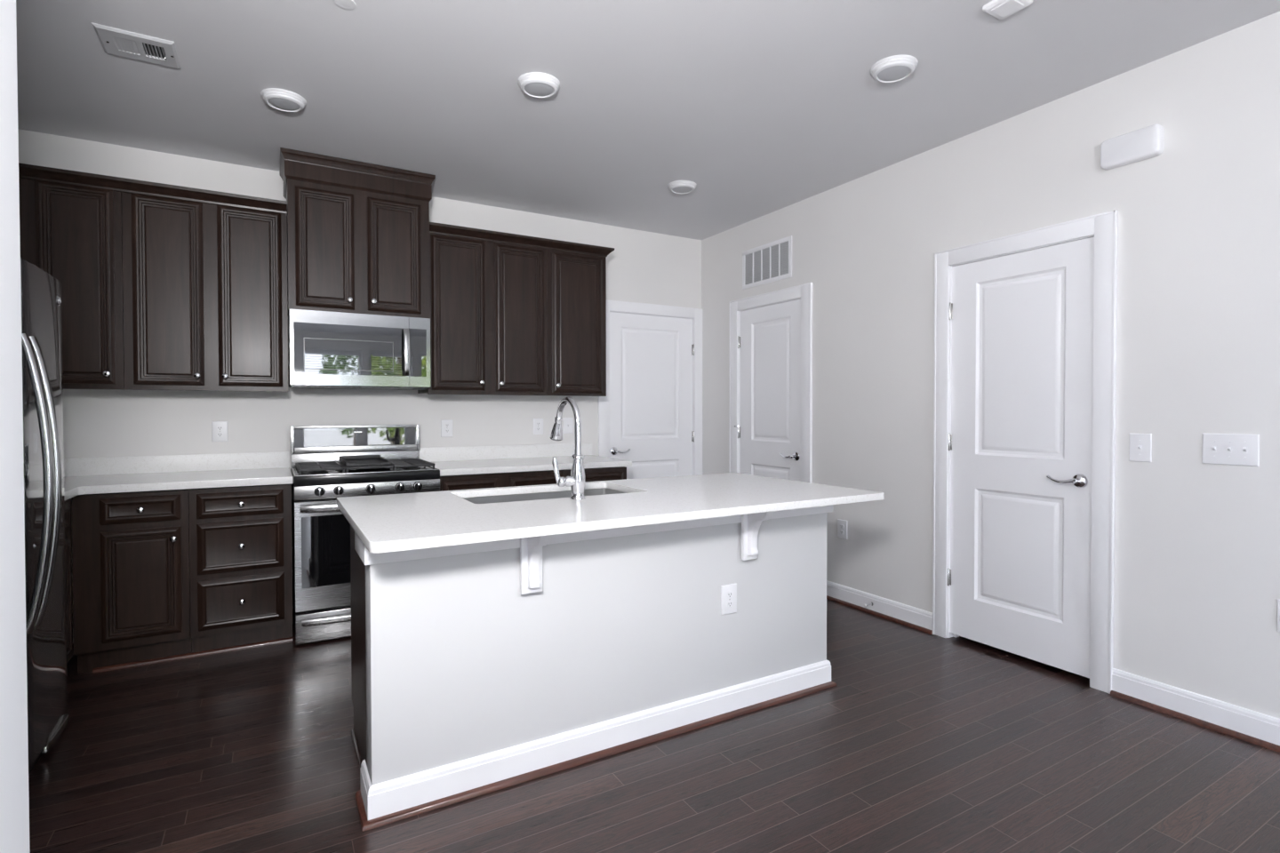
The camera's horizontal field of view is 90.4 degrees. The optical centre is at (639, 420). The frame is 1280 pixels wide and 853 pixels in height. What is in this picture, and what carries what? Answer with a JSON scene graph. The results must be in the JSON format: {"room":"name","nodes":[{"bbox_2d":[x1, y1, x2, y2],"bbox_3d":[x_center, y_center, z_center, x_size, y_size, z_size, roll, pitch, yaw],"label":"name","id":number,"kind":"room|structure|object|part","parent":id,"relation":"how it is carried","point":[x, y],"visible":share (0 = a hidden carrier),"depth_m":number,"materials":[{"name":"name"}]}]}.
{"room":"kitchen","nodes":[
{"label":"kitchen","id":0,"kind":"room"},
{"bbox_2d":[0,0,29,852],"bbox_3d":[-1.202,-0.107,0.314,1.101,2.743,0.900,-1,1,-30],"label":"wall","id":1,"kind":"structure","parent":0,"point":[14,803],"depth_m":0.93,"materials":[{"name":"paint"}]},
{"bbox_2d":[17,128,701,643],"bbox_3d":[-1.681,-0.173,4.619,4.832,2.743,0.630,-1,1,-30],"label":"wall","id":2,"kind":"structure","parent":0,"point":[643,267],"depth_m":4.00,"materials":[{"name":"paint"}]},
{"bbox_2d":[18,178,124,390],"bbox_3d":[-3.080,-0.677,3.215,0.769,1.042,0.380,-1,1,-30],"label":"upper cabinet","id":3,"kind":"object","parent":2,"relation":"attached to","point":[71,233],"visible":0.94,"depth_m":3.20,"materials":[{"name":"brown wood"}]},
{"bbox_3d":[-2.712,-0.236,3.233,0.031,0.031,0.032,-1,1,-30],"label":"knob","id":4,"kind":"part","parent":3,"relation":"part of","materials":[{"name":"silver metal"}]},
{"bbox_2d":[18,162,287,214],"bbox_3d":[-2.759,-1.210,3.397,1.516,0.060,0.374,-1,1,-30],"label":"crown molding","id":5,"kind":"structure","parent":3,"relation":"attached to","point":[28,172],"depth_m":3.32,"materials":[{"name":"brown wood"}]},
{"bbox_2d":[64,451,289,476],"bbox_3d":[-2.566,0.260,3.100,1.526,0.098,1.118,-1,1,-30],"label":"backsplash","id":6,"kind":"structure","parent":2,"relation":"attached to","point":[73,467],"depth_m":3.65,"materials":[{"name":"stone"}]},
{"bbox_2d":[121,192,287,391],"bbox_3d":[-2.423,-0.684,3.596,0.745,1.042,0.380,-1,1,-30],"label":"upper cabinet","id":7,"kind":"object","parent":2,"relation":"attached to","point":[205,306],"visible":1,"depth_m":3.46,"materials":[{"name":"brown wood"}]},
{"bbox_3d":[-2.504,-0.682,3.376,0.306,0.991,0.024,-1,1,-30],"label":"door","id":8,"kind":"part","parent":7,"relation":"part of","materials":[{"name":"brown wood"}]},
{"bbox_3d":[-2.384,-0.239,3.423,0.031,0.031,0.032,-1,1,-30],"label":"knob","id":9,"kind":"part","parent":7,"relation":"part of","materials":[{"name":"silver metal"}]},
{"bbox_3d":[-2.276,-0.240,3.486,0.031,0.031,0.032,-1,1,-30],"label":"knob","id":10,"kind":"part","parent":7,"relation":"part of","materials":[{"name":"silver metal"}]},
{"bbox_3d":[-2.182,-0.685,3.563,0.307,0.991,0.024,-1,1,-30],"label":"door","id":11,"kind":"part","parent":7,"relation":"part of","materials":[{"name":"brown wood"}]},
{"bbox_2d":[211,421,228,441],"bbox_3d":[-2.498,0.069,3.779,0.080,0.122,0.009,-1,1,-30],"label":"outlet","id":12,"kind":"object","parent":2,"relation":"attached to","point":[220,431],"visible":1,"depth_m":3.78,"materials":[{"name":"white plastic"}]},
{"bbox_2d":[216,432,223,437],"bbox_3d":[-2.496,0.088,3.777,0.033,0.025,0.002,-1,1,-30],"label":"socket","id":13,"kind":"object","parent":12,"relation":"attached to","point":[219,435],"depth_m":3.78,"materials":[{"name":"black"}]},
{"bbox_2d":[279,147,435,318],"bbox_3d":[-1.745,-1.083,3.942,0.844,0.892,0.450,-1,1,-30],"label":"upper cabinet","id":14,"kind":"object","parent":2,"relation":"attached to","point":[358,232],"visible":0.99,"depth_m":3.77,"materials":[{"name":"brown wood"}]},
{"bbox_3d":[-1.824,-0.992,3.685,0.308,0.679,0.024,-1,1,-30],"label":"door","id":15,"kind":"part","parent":14,"relation":"part of","materials":[{"name":"brown wood"}]},
{"bbox_3d":[-1.703,-0.706,3.731,0.031,0.031,0.032,-1,1,-30],"label":"knob","id":16,"kind":"part","parent":14,"relation":"part of","materials":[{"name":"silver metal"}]},
{"bbox_3d":[-1.750,-1.450,3.946,0.844,0.158,0.430,-1,1,-30],"label":"crown","id":17,"kind":"part","parent":14,"relation":"part of","materials":[{"name":"brown wood"}]},
{"bbox_2d":[288,309,430,390],"bbox_3d":[-1.742,-0.413,3.954,0.772,0.444,0.450,-1,1,-30],"label":"microwave","id":18,"kind":"object","parent":14,"relation":"attached to","point":[327,349],"visible":1,"depth_m":3.79,"materials":[{"name":"silver metal"}]},
{"bbox_3d":[-1.706,-0.413,3.785,0.626,0.295,0.037,-1,1,-30],"label":"door glass","id":19,"kind":"part","parent":18,"relation":"part of","materials":[{"name":"black glass"}]},
{"bbox_3d":[-1.429,-0.415,3.894,0.038,0.288,0.034,-1,1,-30],"label":"handle","id":20,"kind":"part","parent":18,"relation":"part of","materials":[{"name":"metal"}]},
{"bbox_3d":[-1.380,-0.421,3.974,0.126,0.430,0.038,-1,1,-30],"label":"control panel","id":21,"kind":"part","parent":18,"relation":"part of","materials":[{"name":"metal"}]},
{"bbox_3d":[-1.495,-0.997,3.875,0.307,0.677,0.024,-1,1,-30],"label":"door","id":22,"kind":"part","parent":14,"relation":"part of","materials":[{"name":"brown wood"}]},
{"bbox_2d":[440,419,452,437],"bbox_3d":[-1.349,0.057,4.445,0.080,0.122,0.009,-1,1,-30],"label":"outlet","id":23,"kind":"object","parent":2,"relation":"attached to","point":[446,425],"visible":1,"depth_m":4.44,"materials":[{"name":"white plastic"}]},
{"bbox_2d":[417,233,547,395],"bbox_3d":[-1.071,-0.694,4.379,0.813,1.048,0.380,-1,1,-30],"label":"upper cabinet","id":24,"kind":"object","parent":2,"relation":"attached to","point":[488,300],"visible":1,"depth_m":4.25,"materials":[{"name":"brown wood"}]},
{"bbox_3d":[-1.181,-0.690,4.143,0.345,0.990,0.024,-1,1,-30],"label":"door","id":25,"kind":"part","parent":24,"relation":"part of","materials":[{"name":"brown wood"}]},
{"bbox_3d":[-0.820,-0.688,4.353,0.345,0.988,0.024,-1,1,-30],"label":"door","id":26,"kind":"part","parent":24,"relation":"part of","materials":[{"name":"brown wood"}]},
{"bbox_2d":[418,442,591,462],"bbox_3d":[-0.945,0.234,4.675,1.310,0.098,0.019,-1,1,-30],"label":"backsplash","id":27,"kind":"structure","parent":2,"relation":"attached to","point":[433,454],"depth_m":4.62,"materials":[{"name":"stone"}]},
{"bbox_2d":[429,222,614,256],"bbox_3d":[-0.853,-1.229,4.501,1.324,0.060,0.374,-1,1,-30],"label":"crown molding","id":28,"kind":"structure","parent":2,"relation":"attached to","point":[437,228],"depth_m":4.32,"materials":[{"name":"brown wood"}]},
{"bbox_2d":[533,418,543,434],"bbox_3d":[-0.765,0.048,4.783,0.080,0.122,0.009,-1,1,-30],"label":"outlet","id":29,"kind":"object","parent":2,"relation":"attached to","point":[538,423],"visible":1,"depth_m":4.78,"materials":[{"name":"white plastic"}]},
{"bbox_2d":[563,417,572,433],"bbox_3d":[-0.552,0.043,4.901,0.080,0.122,0.018,-1,1,-30],"label":"light switch","id":30,"kind":"object","parent":2,"relation":"attached to","point":[567,421],"visible":1,"depth_m":4.90,"materials":[{"name":"white plastic"}]},
{"bbox_2d":[546,249,606,396],"bbox_3d":[-0.519,-0.700,4.699,0.460,1.048,0.380,-1,1,-30],"label":"upper cabinet","id":31,"kind":"object","parent":2,"relation":"attached to","point":[576,282],"visible":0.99,"depth_m":4.56,"materials":[{"name":"brown wood"}]},
{"bbox_2d":[598,299,702,479],"bbox_3d":[0.086,0.113,5.315,1.004,2.146,0.165,-1,1,-30],"label":"door","id":32,"kind":"structure","parent":2,"relation":"in","point":[650,414],"depth_m":5.30,"materials":[{"name":"white wood"}]},
{"bbox_3d":[-0.197,0.253,5.098,0.066,0.066,0.057,-1,1,-30],"label":"handle","id":33,"kind":"part","parent":32,"relation":"part of","materials":[{"name":"silver metal"}]},
{"bbox_2d":[16,0,1279,239],"bbox_3d":[1.040,-1.561,0.581,5.575,0.150,10.550,-1,1,-30],"label":"ceiling","id":34,"kind":"structure","parent":0,"point":[767,107],"depth_m":2.83,"materials":[{"name":"paint"}]},
{"bbox_2d":[91,22,181,68],"bbox_3d":[-2.028,-1.499,2.573,0.254,0.026,0.224,-1,1,-30],"label":"ceiling vent","id":35,"kind":"object","parent":34,"relation":"in","point":[114,41],"visible":1,"depth_m":2.56,"materials":[{"name":"white metal"}]},
{"bbox_2d":[260,88,306,111],"bbox_3d":[-1.681,-1.503,3.001,0.190,0.032,0.190,-1,1,-30],"label":"recessed light","id":36,"kind":"object","parent":34,"relation":"in","point":[281,100],"visible":1,"depth_m":2.96,"materials":[{"name":"white plastic"}]},
{"bbox_2d":[333,0,356,9],"bbox_3d":[-1.067,-1.507,2.297,0.076,0.004,0.076,-1,1,-30],"label":"sprinkler","id":37,"kind":"object","parent":34,"relation":"attached to","point":[348,4],"visible":1,"depth_m":2.30,"materials":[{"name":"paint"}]},
{"bbox_2d":[517,72,559,98],"bbox_3d":[-0.455,-1.502,2.865,0.190,0.032,0.190,-1,1,-30],"label":"recessed light","id":38,"kind":"object","parent":34,"relation":"in","point":[535,84],"visible":1,"depth_m":2.83,"materials":[{"name":"grey plastic"}]},
{"bbox_2d":[667,180,696,193],"bbox_3d":[0.276,-1.523,4.167,0.190,0.032,0.190,-1,1,-30],"label":"recessed light","id":39,"kind":"object","parent":34,"relation":"in","point":[677,187],"visible":1,"depth_m":4.12,"materials":[{"name":"grey plastic"}]},
{"bbox_2d":[870,54,918,83],"bbox_3d":[1.091,-1.502,2.732,0.190,0.032,0.190,-1,1,-30],"label":"recessed light","id":40,"kind":"object","parent":34,"relation":"in","point":[894,68],"visible":1,"depth_m":2.70,"materials":[{"name":"grey plastic"}]},
{"bbox_2d":[982,0,1032,19],"bbox_3d":[1.332,-1.502,2.304,0.122,0.020,0.122,-1,1,-30],"label":"ceiling plate","id":41,"kind":"object","parent":34,"relation":"attached to","point":[998,9],"visible":1,"depth_m":2.30,"materials":[{"name":"white plastic"}]},
{"bbox_3d":[1.332,-1.493,2.304,0.082,0.003,0.082,-1,1,-30],"label":"panel","id":42,"kind":"part","parent":41,"relation":"part of","materials":[{"name":"white plastic"}]},
{"bbox_2d":[28,599,1279,852],"bbox_3d":[1.043,1.317,0.625,5.575,0.120,10.550,-1,1,-30],"label":"floor","id":43,"kind":"structure","parent":0,"point":[923,742],"depth_m":2.20,"materials":[{"name":"brown wood"}]},
{"bbox_2d":[20,257,68,775],"bbox_3d":[-2.345,0.349,2.004,0.782,1.782,0.910,-1,1,-30],"label":"refrigerator","id":44,"kind":"object","parent":43,"relation":"on","point":[40,292],"visible":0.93,"depth_m":2.21,"materials":[{"name":"black metal"}]},
{"bbox_3d":[-1.991,0.321,1.933,0.082,1.726,0.432,-1,1,-30],"label":"door","id":45,"kind":"part","parent":44,"relation":"part of","materials":[{"name":"black metal"}]},
{"bbox_3d":[-2.013,0.212,2.120,0.088,0.998,0.038,-1,1,-30],"label":"handle","id":46,"kind":"part","parent":44,"relation":"part of","materials":[{"name":"metal"}]},
{"bbox_3d":[-2.058,0.211,2.198,0.088,0.998,0.038,-1,1,-30],"label":"handle","id":47,"kind":"part","parent":44,"relation":"part of","materials":[{"name":"metal"}]},
{"bbox_3d":[-2.228,1.194,2.425,0.025,0.027,0.298,-1,1,-30],"label":"trim","id":48,"kind":"part","parent":44,"relation":"part of","materials":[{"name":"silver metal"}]},
{"bbox_2d":[64,498,72,663],"bbox_3d":[-2.781,0.796,2.635,0.654,0.868,0.505,-1,1,-30],"label":"base cabinet","id":49,"kind":"object","parent":43,"relation":"on","point":[68,503],"visible":0.13,"depth_m":2.88,"materials":[{"name":"brown wood"}]},
{"bbox_3d":[-2.511,0.444,2.733,0.022,0.126,0.375,-1,1,-30],"label":"drawer","id":50,"kind":"part","parent":49,"relation":"part of","materials":[{"name":"brown wood"}]},
{"bbox_3d":[-2.511,0.807,2.739,0.024,0.533,0.375,-1,1,-30],"label":"door","id":51,"kind":"part","parent":49,"relation":"part of","materials":[{"name":"brown wood"}]},
{"bbox_2d":[71,488,191,674],"bbox_3d":[-2.614,0.785,3.342,0.449,0.868,0.654,-1,1,-30],"label":"base cabinet","id":52,"kind":"object","parent":43,"relation":"on","point":[131,550],"visible":0.99,"depth_m":3.09,"materials":[{"name":"brown wood"}]},
{"bbox_3d":[-2.440,0.438,3.108,0.314,0.126,0.022,-1,1,-30],"label":"drawer","id":53,"kind":"part","parent":52,"relation":"part of","materials":[{"name":"brown wood"}]},
{"bbox_3d":[-2.432,0.438,3.095,0.031,0.031,0.032,-1,1,-30],"label":"knob","id":54,"kind":"part","parent":52,"relation":"part of","materials":[{"name":"silver metal"}]},
{"bbox_3d":[-2.439,0.801,3.113,0.314,0.533,0.024,-1,1,-30],"label":"door","id":55,"kind":"part","parent":52,"relation":"part of","materials":[{"name":"brown wood"}]},
{"bbox_3d":[-2.314,0.590,3.153,0.031,0.031,0.032,-1,1,-30],"label":"knob","id":56,"kind":"part","parent":52,"relation":"part of","materials":[{"name":"silver metal"}]},
{"bbox_2d":[92,637,292,673],"bbox_3d":[-2.280,1.210,3.288,0.848,0.019,0.017,-1,1,-30],"label":"trim","id":57,"kind":"structure","parent":43,"relation":"on","point":[289,639],"depth_m":3.26,"materials":[{"name":"red wood"}]},
{"bbox_2d":[188,483,292,652],"bbox_3d":[-2.224,0.781,3.574,0.455,0.868,0.643,-1,1,-30],"label":"base cabinet","id":58,"kind":"object","parent":43,"relation":"on","point":[241,558],"visible":1,"depth_m":3.32,"materials":[{"name":"brown wood"}]},
{"bbox_2d":[64,451,292,500],"bbox_3d":[-2.565,0.279,3.098,1.527,0.136,1.124,-1,1,-30],"label":"countertop","id":59,"kind":"structure","parent":58,"relation":"on","point":[103,475],"depth_m":3.50,"materials":[{"name":"white stone"}]},
{"bbox_3d":[-2.081,0.656,3.319,0.384,0.262,0.022,-1,1,-30],"label":"drawer","id":60,"kind":"part","parent":58,"relation":"part of","materials":[{"name":"brown wood"}]},
{"bbox_3d":[-2.081,0.437,3.316,0.384,0.128,0.022,-1,1,-30],"label":"drawer","id":61,"kind":"part","parent":58,"relation":"part of","materials":[{"name":"brown wood"}]},
{"bbox_3d":[-2.080,0.946,3.324,0.384,0.254,0.022,-1,1,-30],"label":"drawer","id":62,"kind":"part","parent":58,"relation":"part of","materials":[{"name":"brown wood"}]},
{"bbox_3d":[-2.073,0.437,3.303,0.031,0.031,0.032,-1,1,-30],"label":"knob","id":63,"kind":"part","parent":58,"relation":"part of","materials":[{"name":"silver metal"}]},
{"bbox_3d":[-2.073,0.946,3.311,0.031,0.031,0.032,-1,1,-30],"label":"knob","id":64,"kind":"part","parent":58,"relation":"part of","materials":[{"name":"silver metal"}]},
{"bbox_3d":[-2.073,0.656,3.306,0.031,0.031,0.032,-1,1,-30],"label":"knob","id":65,"kind":"part","parent":58,"relation":"part of","materials":[{"name":"silver metal"}]},
{"bbox_2d":[289,424,439,645],"bbox_3d":[-1.666,0.618,3.844,0.762,1.158,0.712,-1,1,-30],"label":"range","id":66,"kind":"object","parent":43,"relation":"on","point":[320,531],"visible":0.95,"depth_m":3.52,"materials":[{"name":"silver metal"}]},
{"bbox_3d":[-1.805,0.290,3.577,0.092,0.019,0.092,-1,1,-30],"label":"burner","id":67,"kind":"part","parent":66,"relation":"part of","materials":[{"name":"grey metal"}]},
{"bbox_3d":[-1.729,0.388,3.432,0.052,0.052,0.029,-1,1,-30],"label":"knob","id":68,"kind":"part","parent":66,"relation":"part of","materials":[{"name":"black ceramic"}]},
{"bbox_3d":[-1.499,0.473,3.552,0.706,0.042,0.044,-1,1,-30],"label":"handle","id":69,"kind":"part","parent":66,"relation":"part of","materials":[{"name":"metal"}]},
{"bbox_3d":[-1.522,0.731,3.597,0.758,0.586,0.040,-1,1,-30],"label":"oven door","id":70,"kind":"part","parent":66,"relation":"part of","materials":[{"name":"metal"}]},
{"bbox_3d":[-1.522,1.122,3.603,0.758,0.156,0.040,-1,1,-30],"label":"drawer","id":71,"kind":"part","parent":66,"relation":"part of","materials":[{"name":"metal"}]},
{"bbox_3d":[-1.503,1.089,3.570,0.701,0.038,0.045,-1,1,-30],"label":"drawer pull","id":72,"kind":"part","parent":66,"relation":"part of","materials":[{"name":"metal"}]},
{"bbox_3d":[-1.648,0.387,3.479,0.052,0.052,0.029,-1,1,-30],"label":"knob","id":73,"kind":"part","parent":66,"relation":"part of","materials":[{"name":"black ceramic"}]},
{"bbox_3d":[-1.826,0.109,4.111,0.723,0.116,0.067,-1,1,-30],"label":"display panel","id":74,"kind":"part","parent":66,"relation":"part of","materials":[{"name":"black glass"}]},
{"bbox_2d":[290,466,439,486],"bbox_3d":[-1.667,0.321,3.839,0.762,0.051,0.615,-1,1,-30],"label":"cooktop","id":75,"kind":"object","parent":66,"relation":"in","point":[393,476],"depth_m":3.59,"materials":[{"name":"metal"}]},
{"bbox_3d":[-1.523,0.390,3.591,0.762,0.075,0.040,-1,1,-30],"label":"control panel","id":76,"kind":"part","parent":66,"relation":"part of","materials":[{"name":"metal"}]},
{"bbox_3d":[-1.506,0.386,3.561,0.052,0.052,0.029,-1,1,-30],"label":"knob","id":77,"kind":"part","parent":66,"relation":"part of","materials":[{"name":"black ceramic"}]},
{"bbox_3d":[-1.372,0.385,3.639,0.052,0.052,0.029,-1,1,-30],"label":"knob","id":78,"kind":"part","parent":66,"relation":"part of","materials":[{"name":"black ceramic"}]},
{"bbox_3d":[-1.371,0.286,3.829,0.092,0.019,0.092,-1,1,-30],"label":"burner","id":79,"kind":"part","parent":66,"relation":"part of","materials":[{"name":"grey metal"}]},
{"bbox_3d":[-1.287,0.384,3.688,0.052,0.052,0.029,-1,1,-30],"label":"knob","id":80,"kind":"part","parent":66,"relation":"part of","materials":[{"name":"black ceramic"}]},
{"bbox_2d":[440,470,563,491],"bbox_3d":[-0.997,0.769,4.279,0.809,0.868,0.654,-1,1,-30],"label":"base cabinet","id":81,"kind":"object","parent":43,"relation":"on","point":[497,480],"visible":0.02,"depth_m":4.00,"materials":[{"name":"brown wood"}]},
{"bbox_3d":[-1.040,0.433,3.919,0.345,0.128,0.022,-1,1,-30],"label":"drawer","id":82,"kind":"part","parent":81,"relation":"part of","materials":[{"name":"brown wood"}]},
{"bbox_2d":[418,442,631,476],"bbox_3d":[-0.787,0.257,4.404,1.314,0.136,0.646,-1,1,-30],"label":"countertop","id":83,"kind":"structure","parent":81,"relation":"on","point":[525,458],"depth_m":4.46,"materials":[{"name":"white stone"}]},
{"bbox_3d":[-0.679,0.429,4.129,0.345,0.128,0.022,-1,1,-30],"label":"drawer","id":84,"kind":"part","parent":81,"relation":"part of","materials":[{"name":"brown wood"}]},
{"bbox_2d":[350,488,836,831],"bbox_3d":[-0.136,0.785,2.702,2.010,0.884,0.923,-1,1,-30],"label":"kitchen island","id":85,"kind":"object","parent":43,"relation":"on","point":[477,669],"visible":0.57,"depth_m":2.29,"materials":[{"name":"paint"}]},
{"bbox_3d":[-0.015,1.220,2.502,2.010,0.019,0.198,-1,1,-30],"label":"shoe moulding","id":86,"kind":"part","parent":85,"relation":"part of","materials":[{"name":"red wood"}]},
{"bbox_3d":[-0.020,1.171,2.509,1.976,0.116,0.181,-1,1,-30],"label":"baseboard","id":87,"kind":"part","parent":85,"relation":"part of","materials":[{"name":"white wood"}]},
{"bbox_2d":[336,472,883,553],"bbox_3d":[-0.092,0.328,2.650,2.043,0.030,1.024,-1,1,-30],"label":"island countertop","id":88,"kind":"structure","parent":85,"relation":"on","point":[404,522],"depth_m":2.31,"materials":[{"name":"white stone"}]},
{"bbox_2d":[462,488,626,503],"bbox_3d":[-0.392,0.444,2.765,0.772,0.204,0.427,-1,1,-30],"label":"sink","id":89,"kind":"object","parent":88,"relation":"in","point":[500,499],"visible":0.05,"depth_m":2.94,"materials":[{"name":"metal"}]},
{"bbox_2d":[550,397,585,499],"bbox_3d":[-0.336,0.109,2.618,0.136,0.409,0.279,-1,1,-30],"label":"faucet","id":90,"kind":"object","parent":88,"relation":"on","point":[576,481],"visible":1,"depth_m":2.53,"materials":[{"name":"silver metal"}]},
{"bbox_3d":[-0.327,0.198,2.505,0.036,0.102,0.017,0,1,-7],"label":"lever","id":91,"kind":"part","parent":90,"relation":"part of","materials":[{"name":"silver metal"}]},
{"bbox_2d":[720,583,736,615],"bbox_3d":[0.371,0.744,2.635,0.080,0.122,0.009,-1,1,-30],"label":"outlet","id":92,"kind":"object","parent":85,"relation":"attached to","point":[728,592],"visible":1,"depth_m":2.63,"materials":[{"name":"white plastic"}]},
{"bbox_2d":[726,592,733,598],"bbox_3d":[0.372,0.725,2.632,0.033,0.025,0.002,-1,1,-30],"label":"socket","id":93,"kind":"object","parent":92,"relation":"attached to","point":[729,595],"depth_m":2.63,"materials":[{"name":"white plastic"}]},
{"bbox_2d":[726,600,733,607],"bbox_3d":[0.372,0.763,2.632,0.033,0.025,0.002,-1,1,-30],"label":"socket","id":94,"kind":"object","parent":92,"relation":"attached to","point":[729,604],"depth_m":2.63,"materials":[{"name":"white plastic"}]},
{"bbox_2d":[563,466,626,481],"bbox_3d":[-0.438,0.764,4.603,0.480,0.868,0.654,-1,1,-30],"label":"base cabinet","id":95,"kind":"object","parent":43,"relation":"on","point":[618,473],"visible":0.03,"depth_m":4.38,"materials":[{"name":"brown wood"}]},
{"bbox_3d":[-0.295,0.425,4.351,0.414,0.128,0.022,-1,1,-30],"label":"drawer","id":96,"kind":"part","parent":95,"relation":"part of","materials":[{"name":"brown wood"}]},
{"bbox_2d":[701,11,1279,719],"bbox_3d":[3.235,-0.131,1.510,0.630,2.743,9.920,-1,1,-30],"label":"wall","id":97,"kind":"structure","parent":0,"point":[1196,571],"depth_m":2.75,"materials":[{"name":"paint"}]},
{"bbox_2d":[742,235,791,289],"bbox_3d":[0.951,-1.178,4.794,0.010,0.296,0.548,-1,1,-30],"label":"air vent","id":98,"kind":"object","parent":97,"relation":"in","point":[770,262],"visible":1,"depth_m":4.78,"materials":[{"name":"white plastic"}]},
{"bbox_2d":[728,282,812,482],"bbox_3d":[0.993,0.119,4.808,0.165,2.148,0.897,-1,1,-30],"label":"door","id":99,"kind":"structure","parent":97,"relation":"in","point":[771,436],"depth_m":4.76,"materials":[{"name":"white wood"}]},
{"bbox_3d":[1.097,0.260,4.536,0.057,0.066,0.066,-1,1,-30],"label":"handle","id":100,"kind":"part","parent":99,"relation":"part of","materials":[{"name":"silver metal"}]},
{"bbox_2d":[837,519,847,539],"bbox_3d":[1.328,0.717,4.176,0.009,0.122,0.080,-1,1,-30],"label":"outlet","id":101,"kind":"object","parent":97,"relation":"attached to","point":[842,524],"visible":1,"depth_m":4.17,"materials":[{"name":"white plastic"}]},
{"bbox_2d":[863,601,873,607],"bbox_3d":[1.415,1.146,3.942,0.072,0.022,0.022,-1,1,-30],"label":"door stop","id":102,"kind":"object","parent":97,"relation":"attached to","point":[871,603],"visible":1,"depth_m":3.94,"materials":[{"name":"silver metal"}]},
{"bbox_2d":[826,580,932,630],"bbox_3d":[1.426,1.147,4.009,0.014,0.115,0.946,-1,1,-30],"label":"baseboard","id":103,"kind":"structure","parent":97,"relation":"attached to","point":[913,615],"depth_m":3.90,"materials":[{"name":"white wood"}]},
{"bbox_2d":[826,595,932,634],"bbox_3d":[1.413,1.196,4.002,0.017,0.019,0.946,-1,1,-30],"label":"trim","id":104,"kind":"structure","parent":97,"relation":"attached to","point":[912,626],"depth_m":3.88,"materials":[{"name":"red wood"}]},
{"bbox_2d":[932,209,1118,694],"bbox_3d":[1.914,0.142,3.219,0.165,2.148,0.885,-1,1,-30],"label":"door","id":105,"kind":"structure","parent":97,"relation":"in","point":[1025,374],"depth_m":3.15,"materials":[{"name":"white wood"}]},
{"bbox_3d":[1.972,0.279,2.985,0.027,0.032,0.123,-1,1,-30],"label":"lever","id":106,"kind":"part","parent":105,"relation":"part of","materials":[{"name":"silver metal"}]},
{"bbox_3d":[2.022,0.283,2.941,0.057,0.066,0.066,-1,1,-30],"label":"handle","id":107,"kind":"part","parent":105,"relation":"part of","materials":[{"name":"silver metal"}]},
{"bbox_2d":[1100,123,1164,169],"bbox_3d":[2.118,-1.174,2.740,0.049,0.125,0.221,-1,1,-30],"label":"door chime","id":108,"kind":"object","parent":97,"relation":"attached to","point":[1147,142],"visible":1,"depth_m":2.72,"materials":[{"name":"white plastic"}]},
{"bbox_2d":[1129,433,1151,462],"bbox_3d":[2.151,0.119,2.736,0.018,0.122,0.080,-1,1,-30],"label":"light switch","id":109,"kind":"object","parent":97,"relation":"attached to","point":[1140,444],"visible":1,"depth_m":2.73,"materials":[{"name":"white plastic"}]},
{"bbox_2d":[1110,690,1279,752],"bbox_3d":[2.233,1.216,2.588,0.017,0.019,0.554,-1,1,-30],"label":"trim","id":110,"kind":"structure","parent":97,"relation":"attached to","point":[1256,741],"depth_m":2.56,"materials":[{"name":"red wood"}]},
{"bbox_2d":[1112,668,1279,745],"bbox_3d":[2.247,1.168,2.595,0.014,0.115,0.554,-1,1,-30],"label":"baseboard","id":111,"kind":"structure","parent":97,"relation":"attached to","point":[1244,721],"depth_m":2.56,"materials":[{"name":"white wood"}]},
{"bbox_2d":[1201,432,1259,466],"bbox_3d":[2.299,0.115,2.480,0.018,0.122,0.170,-1,1,-30],"label":"light switch","id":112,"kind":"object","parent":97,"relation":"attached to","point":[1219,449],"visible":1,"depth_m":2.48,"materials":[{"name":"white plastic"}]},
{"bbox_2d":[1276,599,1279,631],"bbox_3d":[2.394,0.729,2.336,0.009,0.122,0.080,-1,1,-30],"label":"outlet","id":113,"kind":"object","parent":97,"relation":"attached to","point":[1278,600],"visible":1,"depth_m":2.36,"materials":[{"name":"white plastic"}]}
]}

